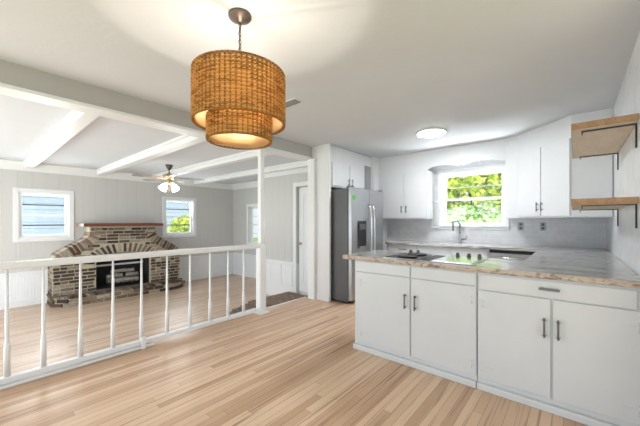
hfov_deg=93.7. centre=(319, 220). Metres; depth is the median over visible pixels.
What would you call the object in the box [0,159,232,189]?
trim
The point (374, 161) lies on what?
wall
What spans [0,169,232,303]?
wall
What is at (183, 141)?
beam
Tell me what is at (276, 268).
trim
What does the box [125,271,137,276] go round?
log
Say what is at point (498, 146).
soffit
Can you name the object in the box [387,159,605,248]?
wall
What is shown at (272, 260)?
trim
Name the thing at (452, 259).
cooktop
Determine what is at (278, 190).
wall
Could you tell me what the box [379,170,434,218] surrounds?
upper cabinet
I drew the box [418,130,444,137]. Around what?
diffuser
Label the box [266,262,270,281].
trim
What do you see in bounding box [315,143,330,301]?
wall
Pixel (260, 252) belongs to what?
column
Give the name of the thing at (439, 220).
window
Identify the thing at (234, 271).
baseboard
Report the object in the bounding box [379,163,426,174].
trim
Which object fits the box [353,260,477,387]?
base cabinet
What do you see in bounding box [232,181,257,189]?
trim
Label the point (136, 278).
log
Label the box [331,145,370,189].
upper cabinet
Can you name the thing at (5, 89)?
trim
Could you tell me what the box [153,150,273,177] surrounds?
beam
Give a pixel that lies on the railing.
(8, 380)
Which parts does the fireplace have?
fire grate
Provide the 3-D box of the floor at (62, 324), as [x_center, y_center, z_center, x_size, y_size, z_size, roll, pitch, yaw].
[-3.451,1.660,4.677,4.580,0.100,7.850,0,0,40]
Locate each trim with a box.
[0,82,312,160]
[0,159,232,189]
[0,253,232,275]
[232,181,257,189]
[233,253,255,256]
[264,167,307,177]
[266,259,292,263]
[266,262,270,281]
[266,297,304,307]
[272,263,280,283]
[282,265,291,286]
[308,158,316,299]
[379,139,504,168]
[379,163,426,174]
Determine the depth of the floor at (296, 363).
2.23 m
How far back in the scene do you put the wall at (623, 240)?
2.30 m
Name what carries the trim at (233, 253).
attached to the wall at (241, 197)
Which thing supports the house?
on the ground
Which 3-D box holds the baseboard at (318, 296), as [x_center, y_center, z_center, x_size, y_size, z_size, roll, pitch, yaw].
[0.041,1.205,4.708,0.260,0.090,0.014,0,0,40]
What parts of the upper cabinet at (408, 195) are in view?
door, door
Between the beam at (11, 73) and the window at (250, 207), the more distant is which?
the window at (250, 207)
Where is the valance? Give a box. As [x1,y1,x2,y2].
[427,153,504,169]
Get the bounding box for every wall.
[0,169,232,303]
[233,187,257,273]
[264,172,307,294]
[312,146,331,189]
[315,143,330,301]
[371,157,386,250]
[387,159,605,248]
[606,32,639,275]
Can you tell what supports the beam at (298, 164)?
attached to the ceiling at (24, 124)
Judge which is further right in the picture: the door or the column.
the door
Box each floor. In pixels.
[0,274,307,376]
[0,297,587,425]
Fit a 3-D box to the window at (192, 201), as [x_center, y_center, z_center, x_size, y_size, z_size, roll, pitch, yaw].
[-3.747,-0.100,7.955,0.162,1.050,0.890,0,0,40]
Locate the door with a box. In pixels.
[293,181,307,292]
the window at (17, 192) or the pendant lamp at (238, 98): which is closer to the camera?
the pendant lamp at (238, 98)
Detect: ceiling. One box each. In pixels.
[0,0,639,157]
[0,94,300,183]
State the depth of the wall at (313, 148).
4.84 m
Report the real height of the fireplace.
1.560 m
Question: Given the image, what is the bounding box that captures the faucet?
[452,220,467,242]
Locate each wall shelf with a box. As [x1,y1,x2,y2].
[571,113,638,169]
[571,197,638,227]
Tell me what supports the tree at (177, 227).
on the ground
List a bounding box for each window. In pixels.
[13,187,73,241]
[162,196,195,237]
[247,204,257,243]
[432,164,509,229]
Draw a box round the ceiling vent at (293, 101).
[285,98,303,107]
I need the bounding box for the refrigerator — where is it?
[331,186,382,303]
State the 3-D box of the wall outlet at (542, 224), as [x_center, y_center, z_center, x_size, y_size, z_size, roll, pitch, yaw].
[3.254,0.080,4.379,0.074,0.120,0.010,0,0,40]
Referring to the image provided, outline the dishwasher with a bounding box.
[489,249,534,259]
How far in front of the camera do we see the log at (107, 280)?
6.59 m
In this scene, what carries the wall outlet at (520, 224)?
attached to the wall at (560, 232)
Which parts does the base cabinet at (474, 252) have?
drawer, drawer, drawer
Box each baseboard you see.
[0,270,232,309]
[233,270,255,277]
[316,294,328,301]
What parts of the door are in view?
panel moulding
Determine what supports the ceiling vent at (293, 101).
in the ceiling at (368, 75)
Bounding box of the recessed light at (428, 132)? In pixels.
[416,128,446,137]
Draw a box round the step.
[222,291,307,316]
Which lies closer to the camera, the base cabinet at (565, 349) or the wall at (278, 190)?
the base cabinet at (565, 349)
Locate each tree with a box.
[167,213,189,231]
[446,173,501,222]
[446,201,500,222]
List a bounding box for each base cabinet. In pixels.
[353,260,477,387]
[387,244,488,257]
[477,272,639,425]
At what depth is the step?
5.36 m
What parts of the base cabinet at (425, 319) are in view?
false drawer, door, handle, false drawer, door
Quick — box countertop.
[342,240,639,288]
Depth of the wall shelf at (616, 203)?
2.05 m
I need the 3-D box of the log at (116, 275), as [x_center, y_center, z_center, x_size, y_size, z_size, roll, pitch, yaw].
[-4.484,1.196,6.546,0.110,0.105,0.313,0,0,40]
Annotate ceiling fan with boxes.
[132,164,203,194]
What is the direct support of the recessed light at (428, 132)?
in the ceiling at (368, 75)
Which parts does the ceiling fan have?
blade, blade, lamp shade, motor, lamp shade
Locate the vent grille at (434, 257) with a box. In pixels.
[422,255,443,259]
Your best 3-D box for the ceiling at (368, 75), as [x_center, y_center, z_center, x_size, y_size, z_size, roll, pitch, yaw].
[0.436,-1.325,1.631,5.050,0.250,8.250,0,0,40]
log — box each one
[106,273,122,278]
[106,276,134,282]
[110,268,134,272]
[110,276,138,283]
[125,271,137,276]
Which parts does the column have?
plate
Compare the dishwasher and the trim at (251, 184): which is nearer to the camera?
the dishwasher
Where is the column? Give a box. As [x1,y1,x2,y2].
[255,148,269,314]
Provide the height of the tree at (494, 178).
4.439 m
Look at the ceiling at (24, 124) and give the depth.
4.47 m
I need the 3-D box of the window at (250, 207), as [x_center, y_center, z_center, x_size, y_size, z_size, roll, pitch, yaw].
[-1.844,0.110,8.541,0.590,1.190,0.162,0,0,40]
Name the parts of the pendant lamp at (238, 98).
lamp shade, lamp shade, chain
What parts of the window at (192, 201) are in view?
sash, sash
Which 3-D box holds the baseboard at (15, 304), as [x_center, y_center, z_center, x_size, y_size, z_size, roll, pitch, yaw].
[-5.189,1.555,6.156,0.018,0.110,7.850,0,0,40]
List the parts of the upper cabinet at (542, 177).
door, door, panel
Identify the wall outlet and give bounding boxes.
[518,222,523,229]
[540,222,545,230]
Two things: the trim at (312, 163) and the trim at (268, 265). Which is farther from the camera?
the trim at (268, 265)
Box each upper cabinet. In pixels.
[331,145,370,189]
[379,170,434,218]
[505,108,613,217]
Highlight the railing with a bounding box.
[0,244,259,389]
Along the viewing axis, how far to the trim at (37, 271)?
6.72 m
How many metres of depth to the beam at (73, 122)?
3.61 m
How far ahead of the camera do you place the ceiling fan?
5.88 m
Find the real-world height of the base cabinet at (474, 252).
0.844 m
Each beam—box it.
[0,59,311,156]
[23,110,98,167]
[96,135,206,174]
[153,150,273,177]
[194,160,307,183]
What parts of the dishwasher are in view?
handle, panel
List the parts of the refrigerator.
kick plate, freezer door, dispenser spout, handle, handle, fresh food door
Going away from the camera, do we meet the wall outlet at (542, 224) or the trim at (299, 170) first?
the wall outlet at (542, 224)
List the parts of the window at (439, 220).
sash, sash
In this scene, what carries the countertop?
on the base cabinet at (425, 319)
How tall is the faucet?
0.386 m
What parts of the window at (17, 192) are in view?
sash, sash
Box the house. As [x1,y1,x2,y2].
[22,195,189,234]
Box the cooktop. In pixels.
[383,250,488,265]
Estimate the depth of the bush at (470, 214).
6.78 m
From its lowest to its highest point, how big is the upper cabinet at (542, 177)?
1.159 m
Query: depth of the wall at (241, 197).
8.84 m
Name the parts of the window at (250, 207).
sash, sash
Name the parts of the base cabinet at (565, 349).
door, handle, handle, handle, drawer, door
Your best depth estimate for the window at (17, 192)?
5.89 m
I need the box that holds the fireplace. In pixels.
[46,223,184,307]
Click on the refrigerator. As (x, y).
(356, 213)
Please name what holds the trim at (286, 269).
attached to the wall at (278, 190)
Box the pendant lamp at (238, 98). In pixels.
[190,7,285,149]
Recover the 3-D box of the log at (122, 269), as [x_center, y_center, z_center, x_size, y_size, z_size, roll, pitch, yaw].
[-4.384,1.098,6.666,0.454,0.095,0.092,0,0,-42]
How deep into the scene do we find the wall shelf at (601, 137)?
2.26 m
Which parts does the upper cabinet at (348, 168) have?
door, door, vent panel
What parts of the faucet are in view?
spout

